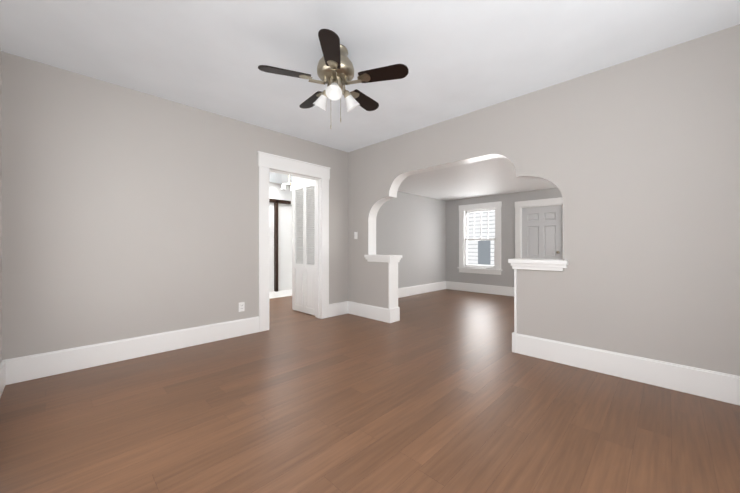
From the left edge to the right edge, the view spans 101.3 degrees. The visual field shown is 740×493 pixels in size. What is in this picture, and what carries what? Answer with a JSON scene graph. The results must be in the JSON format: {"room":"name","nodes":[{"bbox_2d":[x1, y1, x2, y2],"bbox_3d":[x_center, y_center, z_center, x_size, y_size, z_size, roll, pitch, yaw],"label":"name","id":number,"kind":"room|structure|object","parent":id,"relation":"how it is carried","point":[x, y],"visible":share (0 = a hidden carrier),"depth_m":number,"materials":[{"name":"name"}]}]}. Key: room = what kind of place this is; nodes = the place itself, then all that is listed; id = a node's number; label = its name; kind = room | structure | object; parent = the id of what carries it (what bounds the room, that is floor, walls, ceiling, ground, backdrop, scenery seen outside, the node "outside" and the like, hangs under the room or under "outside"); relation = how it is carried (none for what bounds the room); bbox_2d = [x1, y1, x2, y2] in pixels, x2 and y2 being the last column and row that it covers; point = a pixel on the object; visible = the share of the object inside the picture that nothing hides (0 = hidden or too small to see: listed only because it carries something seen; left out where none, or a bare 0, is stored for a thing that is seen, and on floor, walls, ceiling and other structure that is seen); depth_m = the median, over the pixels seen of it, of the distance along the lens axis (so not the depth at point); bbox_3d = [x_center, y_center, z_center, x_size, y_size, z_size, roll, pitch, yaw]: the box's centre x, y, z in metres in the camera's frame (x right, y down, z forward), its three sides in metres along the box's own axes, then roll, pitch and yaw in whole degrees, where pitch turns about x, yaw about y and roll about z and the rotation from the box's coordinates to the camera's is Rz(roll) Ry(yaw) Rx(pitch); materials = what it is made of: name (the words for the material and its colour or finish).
{"room":"empty living room","nodes":[
{"label":"empty living room","id":0,"kind":"room"},
{"bbox_2d":[0,48,1,362],"bbox_3d":[-1.333,-0.225,0.727,5.060,2.700,0.150,0,0,45],"label":"wall","id":1,"kind":"structure","parent":0,"point":[0,205],"depth_m":2.40,"materials":[{"name":"grey paint"}]},
{"bbox_2d":[0,359,7,397],"bbox_3d":[-1.274,1.023,0.790,4.760,0.205,0.020,0,0,45],"label":"baseboard","id":2,"kind":"structure","parent":1,"relation":"attached to","point":[4,363],"depth_m":2.38,"materials":[{"name":"white wood"}]},
{"bbox_2d":[2,52,347,359],"bbox_3d":[-1.778,-0.229,3.774,0.150,2.700,3.867,0,0,45],"label":"wall","id":3,"kind":"structure","parent":0,"point":[127,213],"depth_m":3.01,"materials":[{"name":"grey paint"}]},
{"bbox_2d":[8,316,258,384],"bbox_3d":[-2.202,1.020,3.225,0.020,0.205,2.125,0,0,45],"label":"baseboard","id":4,"kind":"structure","parent":3,"relation":"attached to","point":[25,368],"depth_m":2.96,"materials":[{"name":"white wood"}]},
{"bbox_2d":[239,302,244,311],"bbox_3d":[-1.619,0.761,3.824,0.008,0.116,0.072,0,0,45],"label":"outlet","id":5,"kind":"object","parent":3,"relation":"attached to","point":[241,306],"visible":1,"depth_m":3.82,"materials":[{"name":"white plastic"}]},
{"bbox_2d":[257,151,330,331],"bbox_3d":[-1.082,-0.062,4.412,0.128,2.365,1.186,0,0,45],"label":"door frame","id":6,"kind":"structure","parent":3,"relation":"attached to","point":[266,161],"depth_m":4.23,"materials":[{"name":"white wood"}]},
{"bbox_2d":[329,301,347,316],"bbox_3d":[-0.517,1.018,4.935,0.020,0.205,0.393,0,0,45],"label":"baseboard","id":7,"kind":"structure","parent":3,"relation":"attached to","point":[335,309],"depth_m":4.93,"materials":[{"name":"white wood"}]},
{"bbox_2d":[269,182,291,291],"bbox_3d":[-2.617,-0.233,7.361,0.100,2.700,3.300,0,0,45],"label":"wall","id":8,"kind":"structure","parent":0,"point":[284,244],"depth_m":7.69,"materials":[{"name":"white paint"}]},
{"bbox_2d":[269,199,290,291],"bbox_3d":[-2.546,-0.023,7.291,0.080,2.280,1.400,0,0,45],"label":"frame","id":9,"kind":"object","parent":8,"relation":"attached to","point":[275,201],"visible":0.38,"depth_m":7.50,"materials":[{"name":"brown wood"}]},
{"bbox_2d":[292,176,314,308],"bbox_3d":[-1.077,-0.230,5.156,0.790,2.700,0.080,0,0,45],"label":"wall","id":10,"kind":"structure","parent":0,"point":[295,180],"depth_m":5.22,"materials":[{"name":"white paint"}]},
{"bbox_2d":[293,180,314,309],"bbox_3d":[-1.079,0.010,5.090,0.780,2.220,0.015,0,0,45],"label":"trim","id":11,"kind":"structure","parent":10,"relation":"attached to","point":[303,183],"depth_m":5.34,"materials":[{"name":"white wood"}]},
{"bbox_2d":[294,182,314,314],"bbox_3d":[-1.086,0.034,5.083,0.656,2.148,0.030,0,0,45],"label":"door","id":12,"kind":"structure","parent":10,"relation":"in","point":[304,285],"depth_m":5.08,"materials":[{"name":"white wood"}]},
{"bbox_2d":[0,289,739,492],"bbox_3d":[-0.159,1.170,4.942,9.900,0.100,8.100,0,0,45],"label":"floor","id":13,"kind":"structure","parent":0,"point":[445,391],"depth_m":1.97,"materials":[{"name":"brown wood"}]},
{"bbox_2d":[269,289,291,298],"bbox_3d":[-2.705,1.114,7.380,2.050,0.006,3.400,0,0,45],"label":"baseboard","id":14,"kind":"structure","parent":13,"relation":"on","point":[281,293],"depth_m":7.17,"materials":[{"name":"white wood"}]},
{"bbox_2d":[0,0,739,184],"bbox_3d":[-0.159,-1.630,4.938,9.900,0.100,8.100,0,0,45],"label":"ceiling","id":15,"kind":"structure","parent":0,"point":[457,58],"depth_m":2.39,"materials":[{"name":"white paint"}]},
{"bbox_2d":[281,175,291,190],"bbox_3d":[-1.711,-1.404,6.523,0.305,0.355,0.335,0,0,45],"label":"pendant light","id":16,"kind":"object","parent":15,"relation":"hanging from","point":[283,187],"visible":0.58,"depth_m":6.51,"materials":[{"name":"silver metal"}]},
{"bbox_2d":[258,29,408,128],"bbox_3d":[-0.282,-1.262,2.483,1.112,0.630,1.119,0,0,45],"label":"fan","id":17,"kind":"object","parent":15,"relation":"hanging from","point":[335,70],"visible":1,"depth_m":2.35,"materials":[{"name":"black wood"}]},
{"bbox_2d":[376,191,445,287],"bbox_3d":[0.699,-0.232,6.795,0.150,2.700,3.553,0,0,45],"label":"wall","id":18,"kind":"structure","parent":0,"point":[411,229],"depth_m":7.03,"materials":[{"name":"grey paint"}]},
{"bbox_2d":[398,281,447,297],"bbox_3d":[0.760,1.016,6.736,0.020,0.205,3.553,0,0,45],"label":"baseboard","id":19,"kind":"structure","parent":18,"relation":"attached to","point":[413,290],"depth_m":7.19,"materials":[{"name":"white wood"}]},
{"bbox_2d":[398,157,557,200],"bbox_3d":[2.646,-1.389,4.875,5.315,0.379,3.553,0,0,45],"label":"ceiling","id":20,"kind":"structure","parent":0,"point":[492,176],"depth_m":5.69,"materials":[{"name":"white paint"}]},
{"bbox_2d":[446,188,562,286],"bbox_3d":[3.945,-0.231,6.196,5.615,2.700,0.150,0,0,45],"label":"wall","id":21,"kind":"structure","parent":0,"point":[504,278],"depth_m":7.05,"materials":[{"name":"grey paint"}]},
{"bbox_2d":[457,201,501,274],"bbox_3d":[2.685,-0.193,7.395,1.101,1.700,0.210,0,0,45],"label":"room window","id":22,"kind":"structure","parent":21,"relation":"in","point":[464,211],"depth_m":7.37,"materials":[{"name":"white wood"}]},
{"bbox_2d":[448,281,513,295],"bbox_3d":[2.630,1.015,7.374,1.720,0.205,0.020,0,0,45],"label":"baseboard","id":23,"kind":"structure","parent":21,"relation":"attached to","point":[498,290],"depth_m":7.29,"materials":[{"name":"white wood"}]},
{"bbox_2d":[515,197,563,258],"bbox_3d":[3.660,0.061,6.459,1.050,2.115,0.176,0,0,45],"label":"door frame","id":24,"kind":"structure","parent":21,"relation":"attached to","point":[519,205],"depth_m":6.63,"materials":[{"name":"white wood"}]},
{"bbox_2d":[522,205,561,258],"bbox_3d":[3.625,0.132,6.424,0.771,1.957,0.105,0,0,45],"label":"room door","id":25,"kind":"structure","parent":21,"relation":"in","point":[541,232],"depth_m":6.42,"materials":[{"name":"white wood"}]},
{"bbox_2d":[348,24,739,375],"bbox_3d":[1.336,-0.228,3.547,5.615,2.700,0.180,0,0,45],"label":"wall","id":26,"kind":"structure","parent":0,"point":[636,161],"depth_m":2.59,"materials":[{"name":"grey paint"}]},
{"bbox_2d":[348,301,387,322],"bbox_3d":[-0.052,1.018,4.776,0.906,0.205,0.020,0,0,45],"label":"baseboard","id":27,"kind":"structure","parent":26,"relation":"attached to","point":[359,309],"depth_m":4.73,"materials":[{"name":"white wood"}]},
{"bbox_2d":[364,254,567,352],"bbox_3d":[0.978,0.626,3.901,2.723,0.990,0.284,0,0,45],"label":"trim","id":28,"kind":"structure","parent":26,"relation":"attached to","point":[392,261],"depth_m":3.23,"materials":[{"name":"white wood"}]},
{"bbox_2d":[516,333,739,404],"bbox_3d":[2.266,1.021,2.491,2.025,0.205,0.020,0,0,45],"label":"baseboard","id":29,"kind":"structure","parent":26,"relation":"attached to","point":[719,386],"depth_m":2.52,"materials":[{"name":"white wood"}]},
{"label":"outside","id":30,"kind":"structure","parent":0,"visible":0},
{"bbox_2d":[467,211,494,265],"bbox_3d":[4.333,-1.385,9.427,10.000,7.000,0.100,0,0,45],"label":"house","id":31,"kind":"structure","parent":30,"point":[483,249],"depth_m":10.00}
]}

